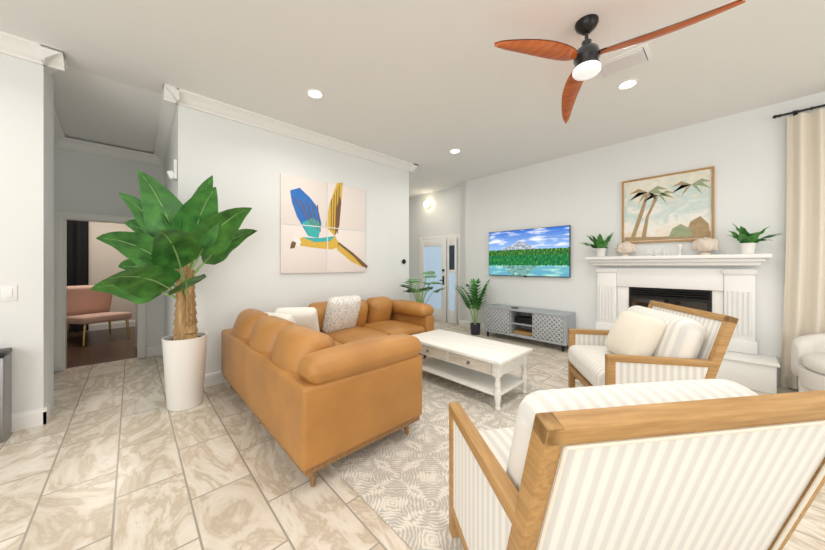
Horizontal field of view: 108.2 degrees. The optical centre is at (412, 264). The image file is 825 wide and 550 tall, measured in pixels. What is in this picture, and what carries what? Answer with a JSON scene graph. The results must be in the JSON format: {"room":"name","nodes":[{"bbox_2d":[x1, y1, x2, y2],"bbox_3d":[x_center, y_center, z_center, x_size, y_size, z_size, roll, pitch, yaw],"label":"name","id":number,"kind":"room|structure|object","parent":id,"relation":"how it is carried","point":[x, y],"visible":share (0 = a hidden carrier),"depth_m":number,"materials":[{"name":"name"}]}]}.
{"room":"living room","nodes":[
{"label":"living room","id":0,"kind":"room"},
{"bbox_2d":[47,75,53,410],"bbox_3d":[-3.287,-0.225,2.593,0.182,3.050,0.300,0,0,-43],"label":"wall","id":1,"kind":"structure","parent":0,"point":[50,81],"depth_m":2.65,"materials":[{"name":"white paint"}]},
{"bbox_2d":[54,97,175,165],"bbox_3d":[-3.436,-1.593,3.389,1.050,0.314,1.654,0,0,-43],"label":"crown molding","id":2,"kind":"structure","parent":1,"relation":"attached to","point":[167,112],"depth_m":3.77,"materials":[{"name":"white wood"}]},
{"bbox_2d":[52,66,161,153],"bbox_3d":[-3.475,-1.700,3.431,1.330,0.300,1.780,0,0,-43],"label":"ceiling","id":3,"kind":"structure","parent":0,"point":[89,107],"depth_m":3.24,"materials":[{"name":"white paint"}]},
{"bbox_2d":[54,147,163,371],"bbox_3d":[-4.036,-0.125,4.027,1.330,2.850,0.150,0,0,-43],"label":"wall","id":4,"kind":"structure","parent":0,"point":[87,187],"depth_m":3.84,"materials":[{"name":"white paint"}]},
{"bbox_2d":[135,303,136,347],"bbox_3d":[-4.167,0.350,4.491,0.700,1.870,0.124,0,0,43],"label":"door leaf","id":5,"kind":"structure","parent":4,"relation":"in","point":[135,303],"depth_m":4.62,"materials":[{"name":"white wood"}]},
{"bbox_2d":[89,221,134,323],"bbox_3d":[-6.320,-0.125,6.000,5.000,2.850,0.100,0,0,-43],"label":"wall","id":6,"kind":"structure","parent":0,"point":[104,259],"depth_m":6.04,"materials":[{"name":"beige paint"}]},
{"bbox_2d":[164,110,176,336],"bbox_3d":[-3.001,-0.225,3.794,0.140,3.050,1.660,0,0,-43],"label":"wall","id":7,"kind":"structure","parent":0,"point":[171,185],"depth_m":3.64,"materials":[{"name":"white paint"}]},
{"bbox_2d":[167,159,176,180],"bbox_3d":[-2.467,-0.978,3.061,0.082,0.203,0.090,0,0,-43],"label":"sensor","id":8,"kind":"object","parent":7,"relation":"attached to","point":[172,175],"visible":1,"depth_m":3.04,"materials":[{"name":"white plastic"}]},
{"bbox_2d":[0,53,408,413],"bbox_3d":[-2.855,-0.225,2.697,7.530,3.050,0.140,0,0,-43],"label":"wall","id":9,"kind":"structure","parent":0,"point":[245,162],"depth_m":3.29,"materials":[{"name":"white paint"}]},
{"bbox_2d":[1,285,16,300],"bbox_3d":[-3.141,0.220,2.323,0.078,0.120,0.011,0,0,-43],"label":"light switch","id":10,"kind":"object","parent":9,"relation":"attached to","point":[8,293],"visible":1,"depth_m":2.32,"materials":[{"name":"white plastic"}]},
{"bbox_2d":[0,31,67,75],"bbox_3d":[-4.260,-1.691,1.312,3.585,0.118,0.275,0,0,-43],"label":"crown molding","id":11,"kind":"structure","parent":9,"relation":"attached to","point":[53,60],"depth_m":2.37,"materials":[{"name":"white wood"}]},
{"bbox_2d":[162,84,417,172],"bbox_3d":[-1.240,-1.691,4.147,3.420,0.118,0.275,0,0,-43],"label":"crown molding","id":12,"kind":"structure","parent":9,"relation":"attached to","point":[175,96],"depth_m":3.59,"materials":[{"name":"white"}]},
{"bbox_2d":[280,173,367,273],"bbox_3d":[-1.169,-0.543,4.158,1.300,1.298,0.032,0,0,-43],"label":"wall art","id":13,"kind":"object","parent":9,"relation":"attached to","point":[324,218],"visible":1,"depth_m":4.06,"materials":[{"name":"white"}]},
{"bbox_2d":[0,0,824,183],"bbox_3d":[0.599,-1.800,0.384,9.400,0.100,8.240,0,0,-43],"label":"ceiling","id":14,"kind":"structure","parent":0,"point":[413,81],"depth_m":2.55,"materials":[{"name":"white paint"}]},
{"bbox_2d":[306,89,323,98],"bbox_3d":[-0.988,-1.744,3.032,0.167,0.012,0.176,0,0,-43],"label":"recessed light","id":15,"kind":"object","parent":14,"relation":"in","point":[317,93],"depth_m":3.04,"materials":[{"name":"white"}]},
{"bbox_2d":[450,149,460,152],"bbox_3d":[0.648,-1.744,4.551,0.172,0.012,0.170,0,0,-43],"label":"recessed light","id":16,"kind":"object","parent":14,"relation":"in","point":[452,150],"depth_m":4.55,"materials":[{"name":"white"}]},
{"bbox_2d":[494,0,744,122],"bbox_3d":[1.433,-1.560,2.070,1.292,0.379,1.172,0,0,-43],"label":"ceiling fan","id":17,"kind":"object","parent":14,"relation":"hanging from","point":[586,61],"depth_m":2.08,"materials":[{"name":"brown wood"}]},
{"bbox_2d":[599,43,652,78],"bbox_3d":[1.814,-1.738,2.568,0.260,0.025,0.360,0,0,-43],"label":"ceiling vent","id":18,"kind":"object","parent":14,"relation":"attached to","point":[641,54],"depth_m":2.54,"materials":[{"name":"white metal"}]},
{"bbox_2d":[617,79,638,89],"bbox_3d":[2.067,-1.744,2.870,0.169,0.012,0.165,0,0,-43],"label":"recessed light","id":19,"kind":"object","parent":14,"relation":"in","point":[627,83],"depth_m":2.88,"materials":[{"name":"white"}]},
{"bbox_2d":[0,320,824,549],"bbox_3d":[-1.030,1.350,2.119,9.400,0.100,13.000,0,0,-43],"label":"floor","id":20,"kind":"structure","parent":0,"point":[111,467],"depth_m":1.83,"materials":[{"name":"tile"}]},
{"bbox_2d":[0,348,11,442],"bbox_3d":[-3.205,0.971,2.120,0.405,0.656,0.205,0,0,-43],"label":"bin","id":21,"kind":"object","parent":20,"relation":"on","point":[5,353],"visible":1,"depth_m":2.22,"materials":[{"name":"grey"}]},
{"bbox_2d":[67,220,88,332],"bbox_3d":[-6.801,0.039,5.343,2.200,2.481,0.070,0,0,-43],"label":"curtain","id":22,"kind":"object","parent":20,"relation":"on","point":[77,231],"visible":0.16,"depth_m":5.69,"materials":[{"name":"black fabric"}]},
{"bbox_2d":[67,285,131,345],"bbox_3d":[-5.569,0.832,5.252,1.038,0.939,0.620,0,0,27],"label":"chaise","id":23,"kind":"object","parent":20,"relation":"on","point":[85,305],"visible":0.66,"depth_m":5.24,"materials":[{"name":"pink fabric"}]},
{"bbox_2d":[90,170,256,411],"bbox_3d":[-2.026,0.227,2.562,1.149,2.143,0.967,0,0,-15],"label":"banana plant","id":24,"kind":"object","parent":20,"relation":"on","point":[168,235],"visible":1,"depth_m":2.62,"materials":[{"name":"green plant"}]},
{"bbox_2d":[221,295,433,486],"bbox_3d":[-0.455,0.840,3.187,2.340,0.924,2.110,0,0,-43],"label":"sectional sofa","id":25,"kind":"object","parent":20,"relation":"on","point":[329,380],"visible":0.96,"depth_m":2.04,"materials":[{"name":"brown leather"}]},
{"bbox_2d":[400,271,444,303],"bbox_3d":[0.170,0.700,4.668,0.688,1.197,0.800,0,0,23],"label":"monstera plant","id":26,"kind":"object","parent":20,"relation":"on","point":[418,299],"visible":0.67,"depth_m":4.62,"materials":[{"name":"green plant"}]},
{"bbox_2d":[330,371,544,549],"bbox_3d":[0.364,1.294,2.571,2.190,0.012,1.850,0,0,-43],"label":"rug","id":27,"kind":"object","parent":20,"relation":"on","point":[403,478],"visible":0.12,"depth_m":1.92,"materials":[{"name":"beige fabric"}]},
{"bbox_2d":[412,329,532,410],"bbox_3d":[0.551,1.059,3.226,0.620,0.450,1.250,0,0,-43],"label":"coffee table","id":28,"kind":"object","parent":27,"relation":"on","point":[481,364],"visible":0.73,"depth_m":2.98,"materials":[{"name":"white wood"}]},
{"bbox_2d":[455,278,491,334],"bbox_3d":[1.143,0.764,5.617,0.654,1.070,0.668,0,0,-17],"label":"areca palm","id":29,"kind":"object","parent":20,"relation":"on","point":[475,302],"visible":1,"depth_m":5.53,"materials":[{"name":"green plant"}]},
{"bbox_2d":[484,304,575,351],"bbox_3d":[1.928,1.011,5.061,0.400,0.578,1.420,0,0,-43],"label":"media console","id":30,"kind":"object","parent":20,"relation":"on","point":[538,324],"visible":0.93,"depth_m":4.89,"materials":[{"name":"gray painted wood"}]},
{"bbox_2d":[449,379,824,549],"bbox_3d":[0.710,0.818,1.144,0.964,0.933,0.838,0,0,-9],"label":"armchair","id":31,"kind":"object","parent":20,"relation":"on","point":[698,464],"visible":1,"depth_m":0.81,"materials":[{"name":"white fabric"}]},
{"bbox_2d":[568,300,738,387],"bbox_3d":[1.922,0.818,2.597,0.838,0.933,0.964,0,0,12],"label":"chair","id":32,"kind":"object","parent":20,"relation":"on","point":[661,341],"visible":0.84,"depth_m":2.24,"materials":[{"name":"white fabric"}]},
{"bbox_2d":[585,254,779,393],"bbox_3d":[3.159,0.590,3.762,0.420,1.420,1.840,0,0,-43],"label":"fireplace","id":33,"kind":"object","parent":20,"relation":"on","point":[730,292],"visible":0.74,"depth_m":3.58,"materials":[{"name":"white wood"}]},
{"bbox_2d":[583,233,612,256],"bbox_3d":[2.641,-0.298,4.320,0.403,0.354,0.453,0,0,-43],"label":"fern","id":34,"kind":"object","parent":33,"relation":"on","point":[600,244],"visible":0.99,"depth_m":4.27,"materials":[{"name":"green plant"}]},
{"bbox_2d":[614,241,636,255],"bbox_3d":[2.932,-0.227,4.122,0.199,0.209,0.220,0,0,-3],"label":"coral","id":35,"kind":"object","parent":33,"relation":"on","point":[626,247],"visible":0.93,"depth_m":4.07,"materials":[{"name":"beige"}]},
{"bbox_2d":[647,244,682,255],"bbox_3d":[3.241,-0.192,3.838,0.060,0.140,0.358,0,0,-43],"label":"letters","id":36,"kind":"object","parent":33,"relation":"on","point":[679,246],"visible":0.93,"depth_m":3.81,"materials":[{"name":"white wood"}]},
{"bbox_2d":[692,237,719,254],"bbox_3d":[3.478,-0.228,3.547,0.212,0.212,0.181,0,0,13],"label":"coral","id":37,"kind":"object","parent":33,"relation":"on","point":[705,245],"visible":1,"depth_m":3.50,"materials":[{"name":"beige"}]},
{"bbox_2d":[727,223,782,253],"bbox_3d":[3.708,-0.300,3.249,0.399,0.356,0.302,0,0,1],"label":"fern","id":38,"kind":"object","parent":33,"relation":"on","point":[747,245],"visible":0.98,"depth_m":3.24,"materials":[{"name":"green plant"}]},
{"bbox_2d":[791,333,824,391],"bbox_3d":[3.823,0.949,2.481,0.859,0.698,0.812,0,0,-43],"label":"boucle chair","id":39,"kind":"object","parent":20,"relation":"on","point":[807,351],"visible":0.83,"depth_m":2.75,"materials":[{"name":"white fabric"}]},
{"bbox_2d":[409,170,459,197],"bbox_3d":[-0.383,-1.800,6.828,2.010,0.100,2.500,0,0,-43],"label":"ceiling","id":40,"kind":"structure","parent":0,"point":[420,183],"depth_m":6.49,"materials":[{"name":"white paint"}]},
{"bbox_2d":[409,182,464,323],"bbox_3d":[0.345,-0.225,7.287,0.300,3.050,2.548,0,0,-43],"label":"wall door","id":41,"kind":"structure","parent":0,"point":[434,232],"depth_m":6.96,"materials":[{"name":"white paint"}]},
{"bbox_2d":[460,92,824,384],"bbox_3d":[3.868,-0.225,3.419,0.140,3.050,8.190,0,0,-43],"label":"wall","id":42,"kind":"structure","parent":0,"point":[747,150],"depth_m":4.27,"materials":[{"name":"white paint"}]},
{"bbox_2d":[11,320,789,431],"bbox_3d":[-1.050,1.235,2.032,9.250,0.130,12.900,0,0,-43],"label":"baseboard","id":43,"kind":"structure","parent":42,"relation":"attached to","point":[28,419],"depth_m":3.20,"materials":[{"name":"white wood"}]},
{"bbox_2d":[424,202,430,207],"bbox_3d":[0.347,-1.450,7.185,0.153,0.140,0.130,0,0,-43],"label":"sconce","id":44,"kind":"object","parent":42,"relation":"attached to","point":[426,204],"visible":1,"depth_m":7.14,"materials":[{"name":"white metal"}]},
{"bbox_2d":[489,225,570,277],"bbox_3d":[2.000,-0.209,5.259,0.064,0.842,1.470,0,0,-43],"label":"tv","id":45,"kind":"object","parent":42,"relation":"attached to","point":[545,251],"visible":1,"depth_m":5.14,"materials":[{"name":"black metal"}]},
{"bbox_2d":[622,166,713,242],"bbox_3d":[3.291,-0.740,3.899,0.040,0.880,0.920,0,0,-43],"label":"beach painting","id":46,"kind":"object","parent":42,"relation":"attached to","point":[677,206],"visible":0.9,"depth_m":3.87,"materials":[{"name":"paper"}]},
{"bbox_2d":[772,104,824,118],"bbox_3d":[5.007,-1.590,2.041,0.085,0.070,3.260,0,0,-43],"label":"curtain rod","id":47,"kind":"object","parent":42,"relation":"attached to","point":[795,112],"depth_m":3.09,"materials":[{"name":"black metal"}]},
{"bbox_2d":[780,108,824,388],"bbox_3d":[4.237,-0.140,2.829,0.103,2.840,0.953,0,0,-43],"label":"curtain","id":48,"kind":"object","parent":42,"relation":"hanging from","point":[804,292],"visible":0.84,"depth_m":3.06,"materials":[{"name":"beige fabric"}]}
]}

